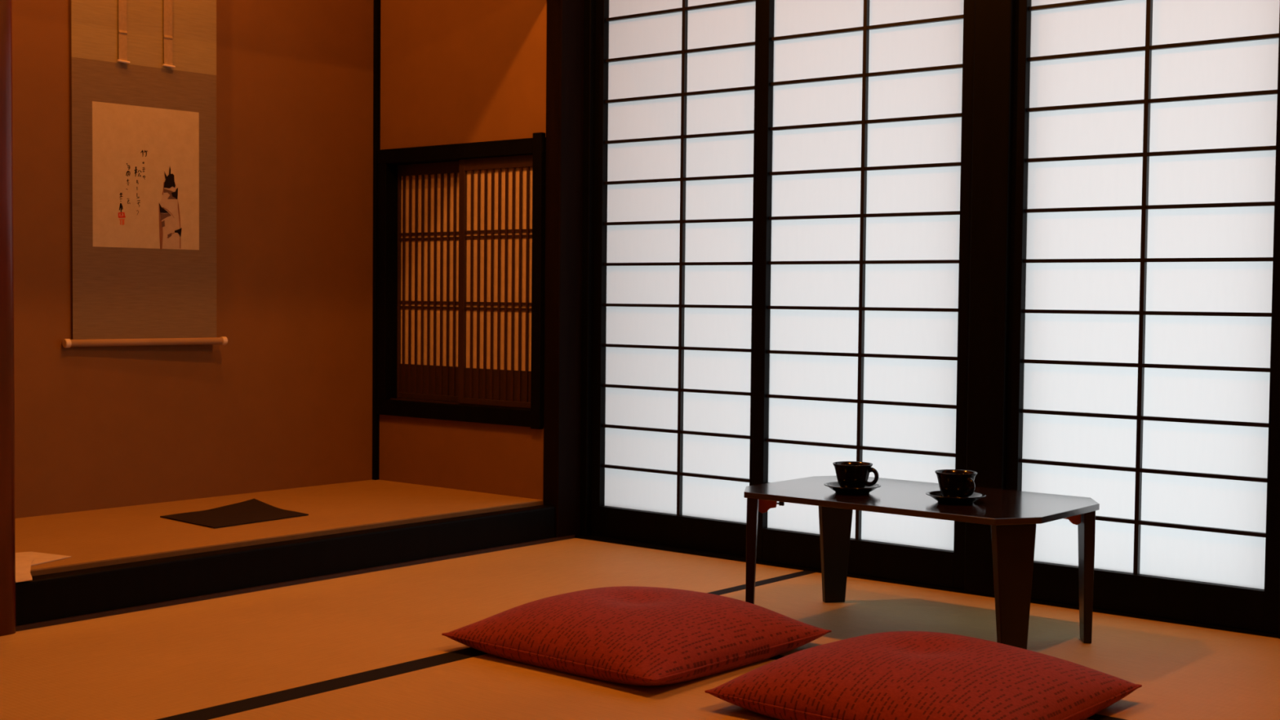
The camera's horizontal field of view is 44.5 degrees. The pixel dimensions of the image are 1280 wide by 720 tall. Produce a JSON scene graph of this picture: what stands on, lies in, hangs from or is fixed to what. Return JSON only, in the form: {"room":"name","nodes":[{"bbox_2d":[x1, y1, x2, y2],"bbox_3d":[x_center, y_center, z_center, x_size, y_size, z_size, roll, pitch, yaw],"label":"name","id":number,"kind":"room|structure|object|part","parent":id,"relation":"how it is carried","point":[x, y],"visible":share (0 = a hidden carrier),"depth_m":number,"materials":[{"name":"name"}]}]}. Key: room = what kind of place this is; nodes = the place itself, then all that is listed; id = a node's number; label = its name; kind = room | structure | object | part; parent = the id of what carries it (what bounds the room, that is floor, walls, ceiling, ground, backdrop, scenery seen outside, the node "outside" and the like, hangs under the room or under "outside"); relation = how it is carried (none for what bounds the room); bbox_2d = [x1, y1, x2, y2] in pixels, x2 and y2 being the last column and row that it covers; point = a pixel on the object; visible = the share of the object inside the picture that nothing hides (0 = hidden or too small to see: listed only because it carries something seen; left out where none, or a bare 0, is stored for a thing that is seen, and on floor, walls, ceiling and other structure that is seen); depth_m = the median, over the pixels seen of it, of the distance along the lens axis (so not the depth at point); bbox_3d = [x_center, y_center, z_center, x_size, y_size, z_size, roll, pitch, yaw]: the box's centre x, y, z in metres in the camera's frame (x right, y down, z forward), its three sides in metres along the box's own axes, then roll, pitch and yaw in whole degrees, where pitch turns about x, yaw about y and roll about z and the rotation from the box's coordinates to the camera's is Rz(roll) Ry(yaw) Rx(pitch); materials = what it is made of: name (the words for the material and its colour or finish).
{"room":"traditional dwelling","nodes":[
{"label":"traditional dwelling","id":0,"kind":"room"},
{"bbox_2d":[12,0,373,518],"bbox_3d":[-1.557,-0.610,4.574,0.100,2.520,1.966,3,3,40],"label":"wall","id":1,"kind":"structure","parent":0,"point":[286,402],"depth_m":4.88,"materials":[{"name":"orange paint"}]},
{"bbox_2d":[62,0,227,347],"bbox_3d":[-1.443,-0.785,4.585,0.031,1.492,0.523,3,3,42],"label":"scroll","id":2,"kind":"object","parent":1,"relation":"attached to","point":[144,72],"visible":1,"depth_m":4.59,"materials":[{"name":"grey fabric"}]},
{"bbox_3d":[-1.620,-0.047,4.426,0.026,0.026,0.016,3,3,43],"label":"roller knob","id":3,"kind":"part","parent":2,"relation":"part of","materials":[{"name":"beige wood"}]},
{"bbox_2d":[92,101,199,249],"bbox_3d":[-1.447,-0.535,4.597,0.001,0.414,0.344,3,3,43],"label":"picture","id":4,"kind":"object","parent":2,"relation":"attached to","point":[145,154],"depth_m":4.59,"materials":[{"name":"paper"}]},
{"bbox_2d":[158,166,182,249],"bbox_3d":[-1.397,-0.452,4.655,0.004,0.250,0.076,3,3,40],"label":"painting","id":5,"kind":"object","parent":2,"relation":"attached to","point":[170,178],"depth_m":4.66},
{"bbox_3d":[-1.277,-0.059,4.800,0.026,0.026,0.016,3,3,42],"label":"roller knob","id":6,"kind":"part","parent":2,"relation":"part of","materials":[{"name":"beige wood"}]},
{"bbox_2d":[378,0,546,499],"bbox_3d":[-0.580,-0.680,5.058,0.781,2.400,0.030,3,3,40],"label":"wall","id":7,"kind":"structure","parent":0,"point":[452,71],"depth_m":5.04,"materials":[{"name":"orange paint"}]},
{"bbox_2d":[372,0,380,479],"bbox_3d":[-0.888,-0.742,5.282,0.017,2.300,0.017,3,3,40],"label":"trim","id":8,"kind":"structure","parent":7,"relation":"attached to","point":[376,27],"depth_m":5.29,"materials":[{"name":"black wood"}]},
{"bbox_2d":[376,132,546,429],"bbox_3d":[-0.569,-0.255,5.080,0.763,0.911,0.093,3,3,40],"label":"window","id":9,"kind":"structure","parent":7,"relation":"in","point":[388,160],"depth_m":5.09,"materials":[{"name":"black wood"}]},
{"bbox_2d":[396,160,458,402],"bbox_3d":[-0.687,-0.260,5.209,0.348,0.788,0.024,3,3,40],"label":"lattice screen","id":10,"kind":"object","parent":9,"relation":"attached to","point":[428,193],"visible":0.8,"depth_m":5.22,"materials":[{"name":"brown wood"}]},
{"bbox_3d":[-0.689,-0.174,5.211,0.320,0.009,0.003,3,3,40],"label":"cross rail","id":11,"kind":"part","parent":10,"relation":"part of","materials":[{"name":"brown wood"}]},
{"bbox_3d":[-0.689,-0.191,5.210,0.320,0.009,0.003,3,3,40],"label":"cross rail","id":12,"kind":"part","parent":10,"relation":"part of","materials":[{"name":"brown wood"}]},
{"bbox_3d":[-0.687,-0.420,5.201,0.320,0.009,0.003,3,3,40],"label":"cross rail","id":13,"kind":"part","parent":10,"relation":"part of","materials":[{"name":"brown wood"}]},
{"bbox_3d":[-0.687,-0.403,5.201,0.320,0.009,0.003,3,3,40],"label":"cross rail","id":14,"kind":"part","parent":10,"relation":"part of","materials":[{"name":"brown wood"}]},
{"bbox_2d":[457,154,532,408],"bbox_3d":[-0.446,-0.248,4.965,0.348,0.788,0.024,3,3,40],"label":"lattice screen","id":15,"kind":"object","parent":9,"relation":"attached to","point":[495,193],"visible":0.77,"depth_m":4.97,"materials":[{"name":"brown wood"}]},
{"bbox_3d":[-0.442,-0.179,4.961,0.312,0.009,0.003,3,3,40],"label":"cross rail","id":16,"kind":"part","parent":15,"relation":"part of","materials":[{"name":"brown wood"}]},
{"bbox_3d":[-0.443,-0.162,4.962,0.312,0.009,0.003,3,3,40],"label":"cross rail","id":17,"kind":"part","parent":15,"relation":"part of","materials":[{"name":"brown wood"}]},
{"bbox_3d":[-0.440,-0.407,4.952,0.312,0.009,0.003,3,3,40],"label":"cross rail","id":18,"kind":"part","parent":15,"relation":"part of","materials":[{"name":"brown wood"}]},
{"bbox_3d":[-0.440,-0.391,4.953,0.312,0.009,0.003,3,3,40],"label":"cross rail","id":19,"kind":"part","parent":15,"relation":"part of","materials":[{"name":"brown wood"}]},
{"bbox_3d":[-0.290,-0.243,4.850,0.038,0.911,0.093,3,3,40],"label":"post","id":20,"kind":"part","parent":9,"relation":"part of","materials":[{"name":"black wood"}]},
{"bbox_2d":[542,0,584,537],"bbox_3d":[-0.203,-0.628,4.853,0.064,2.480,0.196,3,3,40],"label":"pillar","id":21,"kind":"structure","parent":7,"relation":"attached to","point":[565,18],"depth_m":4.80,"materials":[{"name":"black wood"}]},
{"bbox_2d":[579,0,595,535],"bbox_3d":[-0.138,-0.401,4.872,0.027,1.894,0.095,3,3,40],"label":"door frame","id":22,"kind":"structure","parent":7,"relation":"attached to","point":[589,30],"depth_m":4.84,"materials":[{"name":"black wood"}]},
{"bbox_2d":[574,534,1278,638],"bbox_3d":[0.689,0.616,4.204,2.220,0.066,0.116,3,3,40],"label":"sill","id":23,"kind":"structure","parent":7,"relation":"attached to","point":[677,549],"depth_m":4.15,"materials":[{"name":"black wood"}]},
{"bbox_2d":[591,0,758,556],"bbox_3d":[0.112,-0.389,4.654,0.636,1.894,0.031,3,3,40],"label":"screen","id":24,"kind":"object","parent":23,"relation":"on","point":[676,81],"visible":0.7,"depth_m":4.67,"materials":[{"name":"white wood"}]},
{"bbox_3d":[0.103,0.510,4.691,0.569,0.094,0.030,3,3,40],"label":"rail","id":25,"kind":"part","parent":24,"relation":"part of","materials":[{"name":"black wood"}]},
{"bbox_2d":[751,0,974,590],"bbox_3d":[0.595,-0.366,4.211,0.676,1.894,0.031,3,3,40],"label":"screen","id":26,"kind":"object","parent":23,"relation":"on","point":[864,108],"visible":0.9,"depth_m":4.21,"materials":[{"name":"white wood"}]},
{"bbox_3d":[0.587,0.533,4.247,0.602,0.094,0.030,3,3,40],"label":"rail","id":27,"kind":"part","parent":26,"relation":"part of","materials":[{"name":"black wood"}]},
{"bbox_2d":[1005,0,1279,634],"bbox_3d":[1.197,-0.340,3.712,0.678,1.894,0.031,3,3,40],"label":"screen","id":28,"kind":"object","parent":23,"relation":"on","point":[1144,368],"visible":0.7,"depth_m":3.71,"materials":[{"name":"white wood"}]},
{"bbox_3d":[1.187,0.559,3.750,0.608,0.094,0.030,3,3,40],"label":"rail","id":29,"kind":"part","parent":28,"relation":"part of","materials":[{"name":"black wood"}]},
{"bbox_2d":[964,0,1014,595],"bbox_3d":[0.915,-0.354,3.982,0.102,1.894,0.120,3,3,40],"label":"pillar","id":30,"kind":"structure","parent":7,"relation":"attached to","point":[994,20],"depth_m":3.94,"materials":[{"name":"black wood"}]},
{"bbox_3d":[-0.396,0.769,1.690,5.550,0.062,5.144,3,3,40],"label":"floor","id":31,"kind":"structure","parent":0,"visible":0},
{"bbox_2d":[0,0,15,635],"bbox_3d":[-1.427,-0.580,3.382,0.112,2.480,0.112,3,3,40],"label":"pillar","id":32,"kind":"structure","parent":31,"relation":"on","point":[7,511],"depth_m":3.39,"materials":[{"name":"brown wood"}]},
{"bbox_2d":[15,480,542,576],"bbox_3d":[-1.172,0.492,4.404,0.783,0.100,1.792,3,3,40],"label":"mat","id":33,"kind":"object","parent":31,"relation":"on","point":[95,538],"visible":0.5,"depth_m":4.33,"materials":[{"name":"wicker"}]},
{"bbox_2d":[15,551,71,582],"bbox_3d":[-1.424,0.472,3.633,0.308,0.022,0.220,3,3,40],"label":"sheet","id":34,"kind":"object","parent":33,"relation":"on","point":[24,560],"visible":0.72,"depth_m":3.64,"materials":[{"name":"paper"}]},
{"bbox_2d":[160,498,308,528],"bbox_3d":[-1.143,0.431,4.424,0.313,0.019,0.359,3,3,40],"label":"mat","id":35,"kind":"object","parent":33,"relation":"on","point":[253,510],"visible":1,"depth_m":4.42,"materials":[{"name":"black fabric"}]},
{"bbox_2d":[15,504,555,626],"bbox_3d":[-0.854,0.553,4.137,0.056,0.166,1.794,3,3,40],"label":"step","id":36,"kind":"structure","parent":31,"relation":"on","point":[64,594],"depth_m":3.97,"materials":[{"name":"black wood"}]},
{"bbox_2d":[15,534,574,631],"bbox_3d":[-0.804,0.601,4.147,0.011,0.070,1.870,3,3,40],"label":"strip","id":37,"kind":"object","parent":31,"relation":"on","point":[54,622],"visible":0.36,"depth_m":3.98,"materials":[{"name":"brown wood"}]},
{"bbox_2d":[0,537,815,719],"bbox_3d":[-0.623,0.625,3.661,0.890,0.056,2.393,3,3,40],"label":"mat","id":38,"kind":"object","parent":31,"relation":"on","point":[184,661],"visible":0.61,"depth_m":3.46,"materials":[{"name":"wicker"}]},
{"bbox_2d":[185,650,1092,719],"bbox_3d":[0.237,0.677,2.571,1.827,0.056,1.112,3,3,40],"label":"mat","id":39,"kind":"object","parent":31,"relation":"on","point":[479,685],"visible":0.38,"depth_m":2.92,"materials":[{"name":"wicker"}]},
{"bbox_2d":[441,586,831,685],"bbox_3d":[-0.003,0.561,3.344,0.589,0.109,0.596,3,3,40],"label":"floor cushion","id":40,"kind":"object","parent":39,"relation":"on","point":[628,635],"visible":1,"depth_m":3.18,"materials":[{"name":"red fabric"}]},
{"bbox_2d":[704,631,1142,719],"bbox_3d":[0.528,0.584,2.888,0.579,0.110,0.589,3,3,40],"label":"floor cushion","id":41,"kind":"object","parent":39,"relation":"on","point":[897,675],"visible":1,"depth_m":2.76,"materials":[{"name":"red fabric"}]},
{"bbox_2d":[720,572,1279,719],"bbox_3d":[0.889,0.652,3.356,1.827,0.056,0.931,3,3,40],"label":"mat","id":42,"kind":"object","parent":31,"relation":"on","point":[1184,672],"visible":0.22,"depth_m":3.47,"materials":[{"name":"wicker"}]},
{"bbox_2d":[743,475,1099,649],"bbox_3d":[0.620,0.459,3.529,0.738,0.312,0.461,3,3,40],"label":"table","id":43,"kind":"object","parent":42,"relation":"on","point":[1013,516],"visible":0.88,"depth_m":3.42,"materials":[{"name":"brown wood"}]},
{"bbox_3d":[0.258,0.460,3.600,0.025,0.298,0.092,1,2,6],"label":"leg","id":44,"kind":"part","parent":43,"relation":"part of","materials":[{"name":"brown wood"}]},
{"bbox_3d":[0.322,0.329,3.588,0.018,0.011,0.011,1,2,6],"label":"latch knob","id":45,"kind":"part","parent":43,"relation":"part of","materials":[{"name":"black plastic"}]},
{"bbox_3d":[0.483,0.451,3.872,0.092,0.298,0.025,0,2,-17],"label":"leg","id":46,"kind":"part","parent":43,"relation":"part of","materials":[{"name":"brown wood"}]},
{"bbox_2d":[823,481,880,494],"bbox_3d":[0.481,0.292,3.548,0.128,0.018,0.128,3,3,40],"label":"saucer","id":47,"kind":"object","parent":43,"relation":"on","point":[834,486],"visible":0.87,"depth_m":3.51,"materials":[{"name":"black ceramic"}]},
{"bbox_2d":[832,461,879,488],"bbox_3d":[0.482,0.264,3.547,0.091,0.060,0.091,0,2,-17],"label":"cup","id":48,"kind":"object","parent":47,"relation":"on","point":[850,474],"visible":0.87,"depth_m":3.52,"materials":[{"name":"black ceramic"}]},
{"bbox_3d":[0.522,0.263,3.526,0.032,0.044,0.014,2,3,27],"label":"handle","id":49,"kind":"part","parent":48,"relation":"part of","materials":[{"name":"black ceramic"}]},
{"bbox_2d":[925,490,986,504],"bbox_3d":[0.685,0.300,3.397,0.128,0.018,0.128,3,3,40],"label":"saucer","id":50,"kind":"object","parent":43,"relation":"on","point":[936,495],"visible":0.82,"depth_m":3.36,"materials":[{"name":"black ceramic"}]},
{"bbox_2d":[934,469,977,497],"bbox_3d":[0.685,0.272,3.396,0.091,0.060,0.091,1,2,19],"label":"cup","id":51,"kind":"object","parent":50,"relation":"on","point":[959,483],"visible":0.91,"depth_m":3.37,"materials":[{"name":"black ceramic"}]},
{"bbox_3d":[0.705,0.272,3.355,0.014,0.044,0.032,-1,3,-26],"label":"handle","id":52,"kind":"part","parent":51,"relation":"part of","materials":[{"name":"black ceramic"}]},
{"bbox_3d":[0.758,0.481,3.186,0.092,0.298,0.025,0,2,-17],"label":"leg","id":53,"kind":"part","parent":43,"relation":"part of","materials":[{"name":"brown wood"}]},
{"bbox_3d":[0.983,0.473,3.457,0.025,0.298,0.092,1,2,6],"label":"leg","id":54,"kind":"part","parent":43,"relation":"part of","materials":[{"name":"brown wood"}]},
{"bbox_2d":[1278,581,1279,639],"bbox_3d":[1.516,-0.555,3.476,0.097,2.480,0.120,3,3,40],"label":"trim","id":55,"kind":"structure","parent":31,"relation":"on","point":[1279,581],"depth_m":3.51,"materials":[{"name":"black wood"}]}
]}

